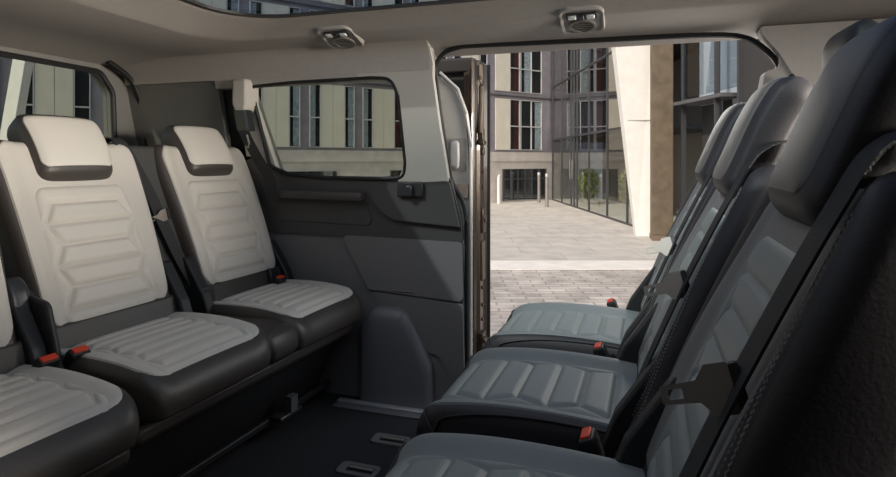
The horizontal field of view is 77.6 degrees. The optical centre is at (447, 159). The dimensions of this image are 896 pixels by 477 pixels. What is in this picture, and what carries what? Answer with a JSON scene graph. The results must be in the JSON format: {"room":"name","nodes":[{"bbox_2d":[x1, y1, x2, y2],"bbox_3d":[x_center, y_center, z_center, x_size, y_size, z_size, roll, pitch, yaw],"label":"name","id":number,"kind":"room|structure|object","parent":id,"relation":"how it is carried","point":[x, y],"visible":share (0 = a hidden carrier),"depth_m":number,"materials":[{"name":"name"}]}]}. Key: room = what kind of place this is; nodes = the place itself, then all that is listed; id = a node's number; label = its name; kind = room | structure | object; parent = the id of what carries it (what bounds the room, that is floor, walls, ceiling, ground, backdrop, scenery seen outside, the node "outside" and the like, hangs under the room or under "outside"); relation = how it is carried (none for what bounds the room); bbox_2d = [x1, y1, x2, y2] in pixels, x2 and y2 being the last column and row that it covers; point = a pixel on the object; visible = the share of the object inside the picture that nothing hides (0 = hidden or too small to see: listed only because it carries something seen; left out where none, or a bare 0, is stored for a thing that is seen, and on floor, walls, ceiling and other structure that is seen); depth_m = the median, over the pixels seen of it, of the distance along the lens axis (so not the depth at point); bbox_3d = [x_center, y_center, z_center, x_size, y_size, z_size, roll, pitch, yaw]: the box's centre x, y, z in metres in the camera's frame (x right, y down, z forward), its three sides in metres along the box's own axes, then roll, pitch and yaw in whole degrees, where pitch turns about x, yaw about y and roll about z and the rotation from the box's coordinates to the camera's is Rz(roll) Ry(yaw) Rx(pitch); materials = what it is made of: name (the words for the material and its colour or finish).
{"room":"vehicle interior","nodes":[
{"label":"vehicle interior","id":0,"kind":"room"},
{"bbox_2d":[0,46,137,145],"bbox_3d":[-1.717,0.240,1.573,0.050,1.419,2.090,0,0,17],"label":"wall","id":1,"kind":"structure","parent":0,"point":[125,126],"depth_m":2.40,"materials":[{"name":"grey plastic"}]},
{"bbox_2d":[0,51,116,142],"bbox_3d":[-1.682,-0.087,1.573,0.022,0.616,1.734,0,0,17],"label":"trim","id":2,"kind":"structure","parent":1,"relation":"attached to","point":[4,54],"depth_m":2.24,"materials":[{"name":"black rubber"}]},
{"bbox_2d":[106,60,147,145],"bbox_3d":[-1.378,-0.135,2.414,0.024,0.571,0.227,0,0,17],"label":"trim","id":3,"kind":"structure","parent":1,"relation":"attached to","point":[112,64],"depth_m":2.40,"materials":[{"name":"black plastic"}]},
{"bbox_2d":[126,81,230,146],"bbox_3d":[-1.194,-0.210,2.434,0.520,0.400,0.132,0,0,17],"label":"trim","id":4,"kind":"structure","parent":1,"relation":"attached to","point":[160,106],"depth_m":2.40,"materials":[{"name":"grey plastic"}]},
{"bbox_2d":[123,40,429,85],"bbox_3d":[-0.741,-0.389,2.223,1.410,0.123,0.090,0,0,17],"label":"trim","id":5,"kind":"structure","parent":1,"relation":"attached to","point":[413,55],"depth_m":2.18,"materials":[{"name":"fabric"}]},
{"bbox_2d":[192,391,417,476],"bbox_3d":[0.057,0.970,1.029,3.800,0.040,2.120,0,0,17],"label":"floor","id":6,"kind":"structure","parent":0,"point":[314,441],"depth_m":1.85,"materials":[{"name":"grey carpet"}]},
{"bbox_2d":[0,246,138,476],"bbox_3d":[-1.056,0.407,1.136,0.718,1.087,0.472,0,0,22],"label":"seat","id":7,"kind":"object","parent":6,"relation":"on","point":[55,422],"visible":1,"depth_m":1.13,"materials":[{"name":"grey leather"}]},
{"bbox_2d":[0,364,121,456],"bbox_3d":[-0.934,0.502,1.087,0.390,0.046,0.417,0,0,22],"label":"cushion","id":8,"kind":"object","parent":7,"relation":"on","point":[43,408],"depth_m":1.12,"materials":[{"name":"beige leather"}]},
{"bbox_2d":[0,386,138,476],"bbox_3d":[-0.927,0.550,1.084,0.440,0.134,0.452,0,0,22],"label":"cushion","id":9,"kind":"object","parent":7,"relation":"on","point":[46,431],"depth_m":1.09,"materials":[{"name":"grey leather"}]},
{"bbox_2d":[0,114,361,476],"bbox_3d":[-0.833,0.407,1.813,0.718,1.087,1.054,0,0,22],"label":"seats","id":10,"kind":"object","parent":6,"relation":"on","point":[207,365],"visible":0.97,"depth_m":1.66,"materials":[{"name":"grey leather"}]},
{"bbox_2d":[105,137,189,285],"bbox_3d":[-0.989,0.219,1.881,0.434,0.588,0.087,0,0,-7],"label":"belt","id":11,"kind":"object","parent":10,"relation":"on","point":[161,216],"visible":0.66,"depth_m":1.88,"materials":[{"name":"grey fabric"}]},
{"bbox_2d":[60,312,258,375],"bbox_3d":[-0.798,0.502,1.546,0.390,0.046,0.417,0,0,22],"label":"cushion","id":12,"kind":"object","parent":10,"relation":"on","point":[149,343],"depth_m":1.48,"materials":[{"name":"beige leather"}]},
{"bbox_2d":[62,327,270,422],"bbox_3d":[-0.791,0.550,1.543,0.440,0.134,0.452,0,0,22],"label":"cushion","id":13,"kind":"object","parent":10,"relation":"on","point":[166,371],"depth_m":1.42,"materials":[{"name":"grey leather"}]},
{"bbox_2d":[220,315,297,365],"bbox_3d":[-0.691,0.565,1.786,0.425,0.110,0.140,0,0,22],"label":"cushion","id":14,"kind":"object","parent":10,"relation":"on","point":[279,332],"depth_m":1.73,"materials":[{"name":"grey leather"}]},
{"bbox_2d":[213,279,352,317],"bbox_3d":[-0.604,0.502,2.033,0.390,0.046,0.417,0,0,22],"label":"cushion","id":15,"kind":"object","parent":10,"relation":"on","point":[260,298],"depth_m":1.96,"materials":[{"name":"beige leather"}]},
{"bbox_2d":[211,290,361,350],"bbox_3d":[-0.597,0.550,2.030,0.440,0.134,0.452,0,0,22],"label":"cushion","id":16,"kind":"object","parent":10,"relation":"on","point":[308,317],"depth_m":1.90,"materials":[{"name":"grey leather"}]},
{"bbox_2d":[336,461,380,476],"bbox_3d":[-0.274,0.945,1.702,0.130,0.010,0.064,0,0,17],"label":"anchor","id":17,"kind":"object","parent":6,"relation":"on","point":[349,468],"visible":1,"depth_m":1.70,"materials":[{"name":"grey plastic"}]},
{"bbox_2d":[371,433,410,447],"bbox_3d":[-0.194,0.945,1.883,0.130,0.010,0.064,0,0,17],"label":"anchor","id":18,"kind":"object","parent":6,"relation":"on","point":[378,438],"visible":0.83,"depth_m":1.88,"materials":[{"name":"grey plastic"}]},
{"bbox_2d":[416,76,811,458],"bbox_3d":[0.337,0.398,1.200,0.764,1.103,0.496,0,0,20],"label":"seat","id":19,"kind":"object","parent":6,"relation":"on","point":[536,395],"visible":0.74,"depth_m":1.08,"materials":[{"name":"grey leather"}]},
{"bbox_2d":[416,362,607,450],"bbox_3d":[0.208,0.566,1.237,0.476,0.174,0.396,0,0,20],"label":"cushion","id":20,"kind":"object","parent":19,"relation":"on","point":[547,403],"depth_m":1.13,"materials":[{"name":"grey leather"}]},
{"bbox_2d":[428,347,637,425],"bbox_3d":[0.210,0.512,1.237,0.437,0.070,0.363,0,0,20],"label":"cushion","id":21,"kind":"object","parent":19,"relation":"on","point":[501,386],"depth_m":1.20,"materials":[{"name":"grey leather"}]},
{"bbox_2d":[636,140,786,379],"bbox_3d":[0.480,0.278,0.980,0.357,0.628,0.051,0,0,17],"label":"belt","id":22,"kind":"object","parent":19,"relation":"attached to","point":[676,285],"visible":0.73,"depth_m":0.99,"materials":[{"name":"grey fabric"}]},
{"bbox_2d":[482,102,746,358],"bbox_3d":[0.500,0.398,1.652,0.764,1.103,0.496,0,0,20],"label":"seat","id":23,"kind":"object","parent":6,"relation":"on","point":[571,327],"visible":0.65,"depth_m":1.59,"materials":[{"name":"grey leather"}]},
{"bbox_2d":[482,314,619,357],"bbox_3d":[0.371,0.566,1.689,0.476,0.174,0.396,0,0,20],"label":"cushion","id":24,"kind":"object","parent":23,"relation":"on","point":[579,333],"depth_m":1.58,"materials":[{"name":"grey leather"}]},
{"bbox_2d":[491,302,639,343],"bbox_3d":[0.373,0.512,1.689,0.437,0.070,0.363,0,0,20],"label":"cushion","id":25,"kind":"object","parent":23,"relation":"on","point":[546,322],"depth_m":1.67,"materials":[{"name":"grey leather"}]},
{"bbox_2d":[641,156,719,309],"bbox_3d":[0.643,0.278,1.432,0.357,0.628,0.051,0,0,17],"label":"belt","id":26,"kind":"object","parent":23,"relation":"attached to","point":[667,245],"visible":0.59,"depth_m":1.45,"materials":[{"name":"grey fabric"}]},
{"bbox_2d":[384,15,895,476],"bbox_3d":[0.194,0.398,0.747,0.764,1.103,0.496,0,0,20],"label":"seat","id":27,"kind":"object","parent":6,"relation":"on","point":[821,402],"visible":0.86,"depth_m":0.54,"materials":[{"name":"grey leather"}]},
{"bbox_2d":[396,433,644,476],"bbox_3d":[0.067,0.512,0.783,0.437,0.070,0.363,0,0,20],"label":"cushion","id":28,"kind":"object","parent":27,"relation":"on","point":[427,454],"depth_m":0.91,"materials":[{"name":"grey leather"}]},
{"bbox_2d":[659,130,895,476],"bbox_3d":[0.338,0.278,0.526,0.357,0.628,0.051,0,0,17],"label":"belt","id":29,"kind":"object","parent":27,"relation":"attached to","point":[720,387],"visible":0.91,"depth_m":0.53,"materials":[{"name":"grey fabric"}]},
{"bbox_2d":[822,19,878,68],"bbox_3d":[1.125,0.330,1.138,0.600,1.241,0.460,0,0,17],"label":"seat","id":30,"kind":"object","parent":6,"relation":"on","point":[841,38],"visible":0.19,"depth_m":1.18,"materials":[{"name":"leather"}]},
{"bbox_2d":[268,232,463,400],"bbox_3d":[-0.668,0.623,2.350,1.534,0.655,0.035,0,0,17],"label":"wall","id":31,"kind":"structure","parent":0,"point":[323,258],"depth_m":2.26,"materials":[{"name":"grey plastic"}]},
{"bbox_2d":[223,89,245,155],"bbox_3d":[-0.886,-0.140,2.378,0.120,0.319,0.103,0,0,17],"label":"trim","id":32,"kind":"structure","parent":31,"relation":"attached to","point":[236,141],"depth_m":2.37,"materials":[{"name":"black plastic"}]},
{"bbox_2d":[278,190,364,201],"bbox_3d":[-0.511,0.142,2.239,0.370,0.040,0.047,0,0,17],"label":"trim","id":33,"kind":"structure","parent":31,"relation":"attached to","point":[283,194],"depth_m":2.21,"materials":[{"name":"grey plastic"}]},
{"bbox_2d":[277,199,371,224],"bbox_3d":[-0.503,0.210,2.283,0.428,0.099,0.040,0,0,17],"label":"trim","id":34,"kind":"structure","parent":31,"relation":"attached to","point":[322,211],"depth_m":2.26,"materials":[{"name":"grey plastic"}]},
{"bbox_2d":[244,156,463,241],"bbox_3d":[-0.677,0.138,2.328,1.529,0.344,0.073,0,0,17],"label":"trim","id":35,"kind":"structure","parent":31,"relation":"attached to","point":[381,225],"depth_m":2.23,"materials":[{"name":"grey plastic"}]},
{"bbox_2d":[259,57,489,357],"bbox_3d":[-0.435,0.270,2.442,1.244,1.360,0.225,0,0,17],"label":"sliding door","id":36,"kind":"structure","parent":31,"relation":"in","point":[464,83],"depth_m":2.23,"materials":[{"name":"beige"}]},
{"bbox_2d":[332,397,422,419],"bbox_3d":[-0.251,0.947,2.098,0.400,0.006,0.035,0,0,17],"label":"trim","id":37,"kind":"structure","parent":31,"relation":"attached to","point":[337,404],"depth_m":2.10,"materials":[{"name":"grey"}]},
{"bbox_2d":[360,306,434,408],"bbox_3d":[-0.198,0.762,2.176,0.305,0.375,0.079,0,0,17],"label":"trim","id":38,"kind":"structure","parent":31,"relation":"attached to","point":[397,368],"depth_m":2.14,"materials":[{"name":"grey plastic"}]},
{"bbox_2d":[344,235,463,301],"bbox_3d":[-0.177,0.418,2.188,0.495,0.231,0.044,0,0,17],"label":"trim","id":39,"kind":"structure","parent":31,"relation":"attached to","point":[421,268],"depth_m":2.16,"materials":[{"name":"grey plastic"}]},
{"bbox_2d":[397,181,422,197],"bbox_3d":[-0.147,0.112,2.111,0.105,0.060,0.031,0,0,17],"label":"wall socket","id":40,"kind":"object","parent":31,"relation":"attached to","point":[404,188],"visible":1,"depth_m":2.11,"materials":[{"name":"black plastic"}]},
{"bbox_2d":[370,181,459,226],"bbox_3d":[-0.124,0.165,2.159,0.363,0.171,0.069,0,0,17],"label":"trim","id":41,"kind":"structure","parent":31,"relation":"attached to","point":[437,206],"depth_m":2.12,"materials":[{"name":"grey plastic"}]},
{"bbox_2d":[373,291,464,381],"bbox_3d":[-0.113,0.695,2.171,0.376,0.348,0.040,0,0,17],"label":"trim","id":42,"kind":"structure","parent":31,"relation":"attached to","point":[439,324],"depth_m":2.12,"materials":[{"name":"grey plastic"}]},
{"bbox_2d":[435,32,777,364],"bbox_3d":[0.525,0.256,1.918,1.190,1.348,0.136,0,0,17],"label":"trim","id":43,"kind":"structure","parent":31,"relation":"attached to","point":[765,49],"depth_m":1.95,"materials":[{"name":"black rubber"}]},
{"bbox_2d":[0,0,895,67],"bbox_3d":[0.092,-0.444,0.958,3.890,0.117,2.085,0,0,17],"label":"ceiling","id":44,"kind":"structure","parent":0,"point":[125,33],"depth_m":1.82,"materials":[{"name":"fabric"}]},
{"bbox_2d":[215,74,357,89],"bbox_3d":[-0.648,-0.362,2.219,0.650,0.135,0.081,0,0,17],"label":"trim","id":45,"kind":"structure","parent":44,"relation":"attached to","point":[222,84],"depth_m":2.22,"materials":[{"name":"plastic"}]},
{"bbox_2d":[180,0,487,17],"bbox_3d":[0.162,-0.492,1.054,2.263,0.009,1.219,0,0,17],"label":"trim","id":46,"kind":"structure","parent":44,"relation":"attached to","point":[192,2],"depth_m":1.81,"materials":[{"name":"black plastic"}]},
{"bbox_2d":[316,25,363,48],"bbox_3d":[-0.383,-0.442,1.992,0.138,0.064,0.146,0,0,17],"label":"console","id":47,"kind":"object","parent":44,"relation":"attached to","point":[337,37],"visible":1,"depth_m":1.98,"materials":[{"name":"grey plastic"}]},
{"bbox_2d":[323,30,349,37],"bbox_3d":[-0.393,-0.443,1.960,0.092,0.016,0.035,0,0,17],"label":"lamp","id":48,"kind":"object","parent":47,"relation":"attached to","point":[327,33],"depth_m":1.95,"materials":[{"name":"grey plastic"}]},
{"bbox_2d":[358,45,449,181],"bbox_3d":[-0.165,-0.164,2.121,0.330,0.503,0.170,0,0,17],"label":"trim","id":49,"kind":"structure","parent":44,"relation":"attached to","point":[426,157],"depth_m":2.08,"materials":[{"name":"grey plastic"}]},
{"bbox_2d":[252,76,405,180],"bbox_3d":[-0.479,-0.119,2.206,0.661,0.403,0.106,0,0,17],"label":"trim","id":50,"kind":"structure","parent":49,"relation":"attached to","point":[356,178],"depth_m":2.20,"materials":[{"name":"black rubber"}]},
{"bbox_2d":[245,97,282,168],"bbox_3d":[-0.788,-0.127,2.328,0.147,0.346,0.129,0,0,17],"label":"trim","id":51,"kind":"structure","parent":50,"relation":"attached to","point":[274,156],"depth_m":2.32,"materials":[{"name":"grey plastic"}]},
{"bbox_2d":[233,79,277,201],"bbox_3d":[-0.781,-0.077,2.251,0.168,0.497,0.082,0,0,17],"label":"belt","id":52,"kind":"object","parent":51,"relation":"hanging from","point":[245,97],"visible":0.97,"depth_m":2.24,"materials":[{"name":"black fabric"}]},
{"bbox_2d":[558,5,604,33],"bbox_3d":[0.419,-0.442,1.743,0.138,0.064,0.146,0,0,17],"label":"console","id":53,"kind":"object","parent":44,"relation":"attached to","point":[579,19],"visible":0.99,"depth_m":1.73,"materials":[{"name":"grey plastic"}]},
{"bbox_2d":[566,11,596,20],"bbox_3d":[0.410,-0.443,1.712,0.092,0.016,0.035,0,0,17],"label":"lamp","id":54,"kind":"object","parent":53,"relation":"attached to","point":[570,15],"depth_m":1.70,"materials":[{"name":"grey plastic"}]},
{"bbox_2d":[756,18,887,88],"bbox_3d":[1.234,0.072,1.693,0.544,0.955,0.176,0,0,17],"label":"trim","id":55,"kind":"structure","parent":44,"relation":"attached to","point":[798,48],"depth_m":1.67,"materials":[{"name":"plastic"}]},
{"label":"outside","id":56,"kind":"structure","parent":0,"visible":0},
{"bbox_2d":[490,197,659,259],"bbox_3d":[-4.000,1.550,17.125,36.000,0.100,17.750,0,0,0],"label":"flagstone","id":57,"kind":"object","parent":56,"point":[524,230],"depth_m":11.07,"materials":[{"name":"beige stone"}]},
{"bbox_2d":[0,59,32,140],"bbox_3d":[-8.040,-0.750,10.300,1.073,4.500,0.296,0,0,0],"label":"column","id":58,"kind":"structure","parent":57,"relation":"on","point":[21,71],"depth_m":10.18,"materials":[{"name":"beige concrete"}]},
{"bbox_2d":[0,0,602,202],"bbox_3d":[-4.420,-3.513,17.132,26.000,10.025,3.070,0,0,-34],"label":"apartment building","id":59,"kind":"structure","parent":57,"relation":"on","point":[353,129],"depth_m":16.58,"materials":[{"name":"beige concrete"}]},
{"bbox_2d":[231,0,237,11],"bbox_3d":[-5.580,-3.335,14.570,0.176,1.720,0.008,0,0,-34],"label":"curtain","id":60,"kind":"object","parent":59,"relation":"hanging from","point":[234,3],"depth_m":14.57,"materials":[{"name":"fabric"}]},
{"bbox_2d":[251,2,255,13],"bbox_3d":[-5.188,-3.335,14.835,0.165,1.720,0.008,0,0,-34],"label":"curtain","id":61,"kind":"object","parent":59,"relation":"hanging from","point":[253,4],"depth_m":14.84,"materials":[{"name":"fabric"}]},
{"bbox_2d":[293,86,298,145],"bbox_3d":[-4.221,-1.260,15.487,0.176,1.720,0.008,0,0,-34],"label":"curtain","id":62,"kind":"object","parent":59,"relation":"hanging from","point":[295,88],"depth_m":15.48,"materials":[{"name":"grey fabric"}]},
{"bbox_2d":[311,85,314,145],"bbox_3d":[-3.829,-1.260,15.752,0.165,1.720,0.008,0,0,-34],"label":"curtain","id":63,"kind":"object","parent":59,"relation":"hanging from","point":[312,86],"depth_m":15.75,"materials":[{"name":"fabric"}]},
{"bbox_2d":[345,0,350,4],"bbox_3d":[-2.934,-5.410,16.355,0.192,1.720,0.008,0,0,-34],"label":"curtain","id":64,"kind":"object","parent":59,"relation":"hanging from","point":[347,2],"depth_m":16.35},
{"bbox_2d":[348,88,352,145],"bbox_3d":[-2.861,-1.260,16.404,0.176,1.720,0.008,0,0,-34],"label":"curtain","id":65,"kind":"object","parent":59,"relation":"hanging from","point":[350,90],"depth_m":16.40,"materials":[{"name":"grey fabric"}]},
{"bbox_2d":[364,89,367,146],"bbox_3d":[-2.469,-1.260,16.669,0.165,1.720,0.008,0,0,-34],"label":"curtain","id":66,"kind":"object","parent":59,"relation":"hanging from","point":[365,90],"depth_m":16.67,"materials":[{"name":"grey fabric"}]},
{"bbox_2d":[395,94,399,146],"bbox_3d":[-1.575,-1.260,17.272,0.192,1.720,0.008,0,0,-34],"label":"curtain","id":67,"kind":"object","parent":59,"relation":"hanging from","point":[397,127],"depth_m":17.26,"materials":[{"name":"red fabric"}]},
{"bbox_2d":[514,53,517,90],"bbox_3d":[2.451,-3.335,19.988,0.197,1.720,0.008,0,0,-34],"label":"curtain","id":68,"kind":"object","parent":59,"relation":"hanging from","point":[515,54],"depth_m":19.97,"materials":[{"name":"red fabric"}]},
{"bbox_2d":[514,101,517,148],"bbox_3d":[2.451,-1.260,19.988,0.197,1.720,0.008,0,0,-34],"label":"curtain","id":69,"kind":"object","parent":59,"relation":"hanging from","point":[515,102],"depth_m":19.97,"materials":[{"name":"red fabric"}]},
{"bbox_2d":[524,52,529,91],"bbox_3d":[2.896,-3.335,20.288,0.309,1.720,0.008,0,0,-34],"label":"curtain","id":70,"kind":"object","parent":59,"relation":"hanging from","point":[526,54],"depth_m":20.26,"materials":[{"name":"grey fabric"}]},
{"bbox_2d":[535,102,540,148],"bbox_3d":[3.323,-1.260,20.576,0.309,1.720,0.008,0,0,-34],"label":"curtain","id":71,"kind":"object","parent":59,"relation":"hanging from","point":[537,104],"depth_m":20.56,"materials":[{"name":"grey fabric"}]},
{"bbox_2d":[497,175,499,203],"bbox_3d":[1.750,0.997,19.200,0.120,1.006,0.114,0,0,17],"label":"marker post","id":72,"kind":"object","parent":57,"relation":"on","point":[498,177],"visible":1,"depth_m":19.15,"materials":[{"name":"white metal"}]},
{"bbox_2d":[537,172,540,202],"bbox_3d":[3.200,0.970,19.600,0.160,1.060,0.160,0,0,17],"label":"bollard","id":73,"kind":"object","parent":57,"relation":"on","point":[538,173],"visible":1,"depth_m":19.55,"materials":[{"name":"silver metal"}]},
{"bbox_2d":[544,174,548,206],"bbox_3d":[3.160,0.970,17.800,0.160,1.060,0.160,0,0,17],"label":"bollard","id":74,"kind":"object","parent":57,"relation":"on","point":[546,175],"visible":0.99,"depth_m":17.77,"materials":[{"name":"silver metal"}]},
{"bbox_2d":[552,42,701,226],"bbox_3d":[4.989,-2.290,16.259,2.086,7.580,9.341,0,0,-2],"label":"glass building","id":75,"kind":"structure","parent":57,"relation":"on","point":[584,92],"depth_m":15.92,"materials":[{"name":"grey"}]},
{"bbox_2d":[578,167,601,200],"bbox_3d":[4.603,0.847,18.194,0.890,1.216,0.882,0,0,17],"label":"shrub","id":76,"kind":"object","parent":75,"relation":"in","point":[592,175],"visible":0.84,"depth_m":18.10,"materials":[{"name":"green plant"}]},
{"bbox_2d":[617,164,629,207],"bbox_3d":[4.851,0.678,14.185,1.083,1.551,1.063,0,0,17],"label":"shrub","id":77,"kind":"object","parent":75,"relation":"in","point":[624,170],"visible":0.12,"depth_m":14.27,"materials":[{"name":"green plant"}]},
{"bbox_2d":[611,45,649,236],"bbox_3d":[3.382,-2.000,11.225,1.306,7.000,0.660,0,0,5],"label":"column","id":78,"kind":"structure","parent":57,"relation":"on","point":[631,64],"depth_m":10.92,"materials":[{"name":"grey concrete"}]},
{"bbox_2d":[649,44,672,240],"bbox_3d":[4.030,-1.750,10.525,0.394,6.500,0.459,0,0,12],"label":"concrete pier","id":79,"kind":"structure","parent":57,"relation":"on","point":[661,56],"depth_m":10.33,"materials":[{"name":"brown concrete"}]},
{"bbox_2d":[673,39,774,206],"bbox_3d":[4.560,-1.750,7.250,0.640,6.500,6.119,0,0,-2],"label":"building","id":80,"kind":"structure","parent":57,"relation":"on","point":[730,72],"depth_m":9.38,"materials":[{"name":"grey glass"}]},
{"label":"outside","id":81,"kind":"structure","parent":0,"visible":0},
{"bbox_2d":[490,260,655,269],"bbox_3d":[-4.000,1.538,7.935,36.000,0.100,0.630,0,0,0],"label":"kerb","id":82,"kind":"object","parent":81,"point":[494,264],"depth_m":7.93,"materials":[{"name":"stone"}]},
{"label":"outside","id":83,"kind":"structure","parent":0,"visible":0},
{"bbox_2d":[490,270,649,336],"bbox_3d":[-4.000,1.550,5.035,36.000,0.100,5.170,0,0,0],"label":"ground setts","id":84,"kind":"structure","parent":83,"point":[509,289],"depth_m":6.50,"materials":[{"name":"grey stone"}]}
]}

